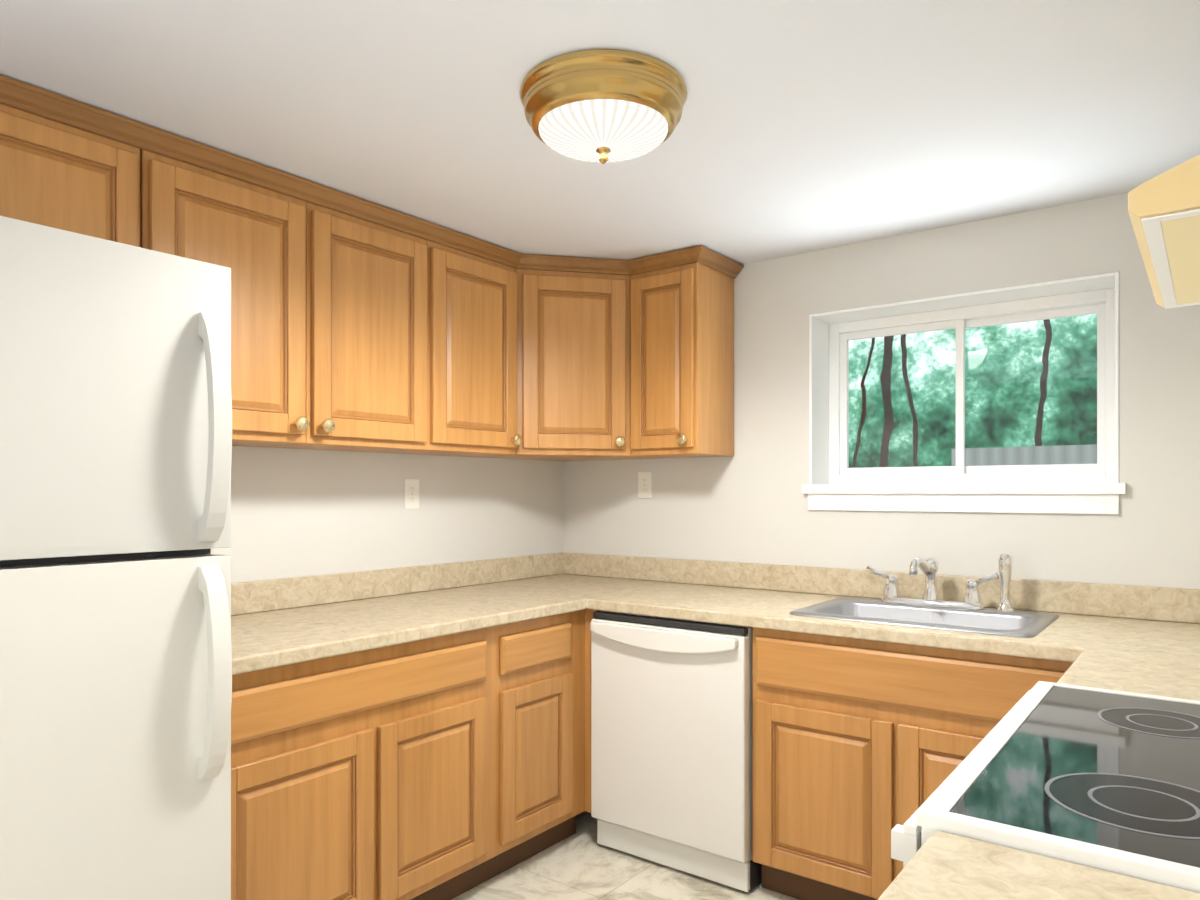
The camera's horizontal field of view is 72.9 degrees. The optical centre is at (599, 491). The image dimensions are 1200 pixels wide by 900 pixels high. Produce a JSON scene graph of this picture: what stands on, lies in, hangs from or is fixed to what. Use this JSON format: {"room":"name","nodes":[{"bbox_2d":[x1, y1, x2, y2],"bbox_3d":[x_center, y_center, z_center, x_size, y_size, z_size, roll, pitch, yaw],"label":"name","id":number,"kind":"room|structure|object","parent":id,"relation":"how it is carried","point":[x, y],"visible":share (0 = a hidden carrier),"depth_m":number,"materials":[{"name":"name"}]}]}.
{"room":"kitchen","nodes":[
{"label":"kitchen","id":0,"kind":"room"},
{"bbox_2d":[211,446,562,582],"bbox_3d":[-1.429,0.188,2.322,0.120,2.225,4.640,0,0,37],"label":"wall","id":1,"kind":"structure","parent":0,"point":[300,512],"depth_m":3.02,"materials":[{"name":"paint"}]},
{"bbox_2d":[0,74,151,249],"bbox_3d":[-1.430,-0.707,1.953,0.317,0.432,0.501,0,0,37],"label":"upper cabinet","id":2,"kind":"object","parent":1,"relation":"attached to","point":[68,164],"depth_m":1.93,"materials":[{"name":"brown wood"}]},
{"bbox_2d":[152,126,423,454],"bbox_3d":[-0.971,-0.534,2.559,0.317,0.777,1.009,0,0,37],"label":"upper cabinet","id":3,"kind":"object","parent":1,"relation":"attached to","point":[358,324],"depth_m":2.41,"materials":[{"name":"brown wood"}]},
{"bbox_2d":[231,552,562,615],"bbox_3d":[-0.795,0.339,3.041,0.019,0.101,2.010,0,0,37],"label":"backsplash","id":4,"kind":"structure","parent":1,"relation":"attached to","point":[283,593],"depth_m":3.00,"materials":[{"name":"stone"}]},
{"bbox_2d":[404,479,418,508],"bbox_3d":[-0.727,0.008,3.144,0.007,0.116,0.072,0,0,37],"label":"electrical outlet","id":5,"kind":"object","parent":1,"relation":"attached to","point":[411,493],"visible":1,"depth_m":3.14,"materials":[{"name":"white plastic"}]},
{"bbox_2d":[412,216,515,457],"bbox_3d":[-0.559,-0.534,3.066,0.364,0.777,0.586,0,0,37],"label":"upper cabinet","id":6,"kind":"object","parent":1,"relation":"attached to","point":[464,286],"depth_m":2.93,"materials":[{"name":"brown wood"}]},
{"bbox_2d":[502,252,661,460],"bbox_3d":[-0.127,-0.534,3.391,0.661,0.777,0.719,0,0,37],"label":"upper cabinet","id":7,"kind":"object","parent":1,"relation":"attached to","point":[576,316],"depth_m":3.22,"materials":[{"name":"brown wood"}]},
{"bbox_2d":[0,0,1199,263],"bbox_3d":[-0.224,-0.955,1.412,3.140,0.060,4.640,0,0,37],"label":"ceiling","id":8,"kind":"structure","parent":0,"point":[804,126],"depth_m":1.93,"materials":[{"name":"paint"}]},
{"bbox_2d":[519,49,686,163],"bbox_3d":[0.008,-0.840,1.878,0.386,0.168,0.386,0,0,37],"label":"ceiling light","id":9,"kind":"object","parent":8,"relation":"attached to","point":[603,106],"visible":1,"depth_m":1.76,"materials":[{"name":"gold metal"}]},
{"bbox_2d":[452,811,799,899],"bbox_3d":[-0.224,1.330,1.411,3.140,0.060,4.640,0,0,37],"label":"floor","id":10,"kind":"structure","parent":0,"point":[581,863],"depth_m":2.72,"materials":[{"name":"tile"}]},
{"bbox_2d":[0,216,231,899],"bbox_3d":[-1.317,0.405,1.589,0.882,1.781,0.825,0,0,37],"label":"refrigerator","id":11,"kind":"object","parent":10,"relation":"on","point":[115,573],"visible":1,"depth_m":1.51,"materials":[{"name":"white painted metal"},{"name":"white plastic"}]},
{"bbox_2d":[231,625,502,899],"bbox_3d":[-0.872,0.866,2.434,0.627,0.864,0.950,0,0,37],"label":"base cabinet","id":12,"kind":"object","parent":10,"relation":"on","point":[449,767],"depth_m":2.24,"materials":[{"name":"brown wood"}]},
{"bbox_2d":[503,614,562,871],"bbox_3d":[-0.467,0.866,2.971,0.627,0.864,0.395,0,0,37],"label":"base cabinet","id":13,"kind":"object","parent":10,"relation":"on","point":[532,648],"depth_m":2.78,"materials":[{"name":"brown wood"}]},
{"bbox_2d":[563,609,598,839],"bbox_3d":[-0.139,0.866,3.374,0.663,0.864,0.760,0,0,37],"label":"base cabinet","id":14,"kind":"object","parent":10,"relation":"on","point":[576,624],"depth_m":2.99,"materials":[{"name":"brown wood"}]},
{"bbox_2d":[231,585,586,674],"bbox_3d":[-0.732,0.410,2.598,0.654,0.040,1.380,0,0,37],"label":"countertop","id":15,"kind":"structure","parent":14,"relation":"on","point":[275,638],"depth_m":2.49,"materials":[{"name":"stone"}]},
{"bbox_2d":[479,574,1199,659],"bbox_3d":[0.782,0.410,2.743,2.894,0.040,0.654,0,0,37],"label":"countertop","id":16,"kind":"structure","parent":14,"relation":"on","point":[746,607],"depth_m":2.64,"materials":[{"name":"stone"}]},
{"bbox_2d":[789,553,1058,636],"bbox_3d":[1.018,0.372,2.566,0.700,0.352,0.490,0,0,37],"label":"sink","id":17,"kind":"object","parent":16,"relation":"in","point":[930,608],"visible":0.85,"depth_m":2.63,"materials":[{"name":"silver metal"}]},
{"bbox_2d":[878,831,1199,899],"bbox_3d":[0.462,0.410,0.482,0.677,0.040,0.645,0,0,37],"label":"countertop","id":18,"kind":"structure","parent":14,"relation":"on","point":[947,866],"depth_m":0.82,"materials":[{"name":"laminate"}]},
{"bbox_2d":[1083,616,1199,645],"bbox_3d":[1.670,0.410,2.080,0.677,0.040,0.390,0,0,37],"label":"countertop","id":19,"kind":"structure","parent":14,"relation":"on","point":[1162,631],"depth_m":2.30,"materials":[{"name":"stone"}]},
{"bbox_2d":[590,611,760,891],"bbox_3d":[0.397,0.867,3.013,0.616,0.860,0.674,0,0,37],"label":"dishwasher","id":20,"kind":"object","parent":10,"relation":"on","point":[671,743],"visible":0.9,"depth_m":2.74,"materials":[{"name":"white metal"}]},
{"bbox_2d":[753,645,1018,899],"bbox_3d":[1.030,0.949,2.574,0.911,0.698,0.628,0,0,37],"label":"base cabinet","id":21,"kind":"object","parent":10,"relation":"on","point":[848,744],"depth_m":2.40,"materials":[{"name":"brown wood"}]},
{"bbox_2d":[991,658,1072,729],"bbox_3d":[1.298,0.866,1.660,0.765,0.864,0.547,0,0,37],"label":"base cabinet","id":22,"kind":"object","parent":10,"relation":"on","point":[1036,670],"depth_m":2.13,"materials":[{"name":"brown wood"}]},
{"bbox_2d":[1051,638,1199,700],"bbox_3d":[1.312,0.410,1.611,0.684,0.040,0.490,0,0,37],"label":"countertop","id":23,"kind":"structure","parent":22,"relation":"on","point":[1139,656],"depth_m":1.79,"materials":[{"name":"stone"}]},
{"bbox_2d":[891,681,1199,892],"bbox_3d":[0.866,0.748,1.111,0.742,1.096,0.835,0,0,37],"label":"range","id":24,"kind":"object","parent":10,"relation":"on","point":[1108,780],"visible":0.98,"depth_m":1.04,"materials":[{"name":"white"}]},
{"bbox_2d":[563,193,1199,588],"bbox_3d":[1.078,0.188,3.135,2.900,2.225,0.320,0,0,37],"label":"wall","id":25,"kind":"structure","parent":0,"point":[747,501],"depth_m":2.90,"materials":[{"name":"paint"}]},
{"bbox_2d":[638,472,651,497],"bbox_3d":[0.198,-0.029,3.593,0.072,0.116,0.007,0,0,37],"label":"electrical outlet","id":26,"kind":"object","parent":25,"relation":"attached to","point":[644,484],"visible":1,"depth_m":3.59,"materials":[{"name":"white plastic"}]},
{"bbox_2d":[636,245,739,457],"bbox_3d":[0.294,-0.534,3.291,0.364,0.777,0.371,0,0,37],"label":"upper cabinet","id":27,"kind":"object","parent":25,"relation":"attached to","point":[685,297],"depth_m":3.17,"materials":[{"name":"brown wood"}]},
{"bbox_2d":[563,552,1199,623],"bbox_3d":[0.973,0.339,2.995,2.894,0.101,0.023,0,0,37],"label":"backsplash","id":28,"kind":"structure","parent":25,"relation":"attached to","point":[1181,605],"depth_m":2.91,"materials":[{"name":"stone"}]},
{"bbox_2d":[802,272,1125,513],"bbox_3d":[1.278,-0.307,2.921,1.048,0.754,0.280,0,0,37],"label":"window","id":29,"kind":"structure","parent":25,"relation":"in","point":[836,482],"depth_m":2.92,"materials":[{"name":"white plastic"}]},
{"bbox_3d":[0.980,0.187,0.501,0.120,2.225,4.640,0,0,37],"label":"wall","id":30,"kind":"structure","parent":0,"visible":0},
{"bbox_2d":[1128,155,1199,308],"bbox_3d":[1.293,-0.556,1.456,0.527,0.249,0.800,0,0,37],"label":"range hood","id":31,"kind":"object","parent":30,"relation":"attached to","point":[1164,211],"visible":1,"depth_m":1.35,"materials":[{"name":"beige"}]},
{"label":"outside","id":32,"kind":"structure","parent":0,"visible":0},
{"bbox_2d":[849,314,1096,467],"bbox_3d":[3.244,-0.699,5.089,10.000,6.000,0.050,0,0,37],"label":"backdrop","id":33,"kind":"structure","parent":32,"point":[1046,383],"depth_m":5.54,"materials":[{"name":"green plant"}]}
]}

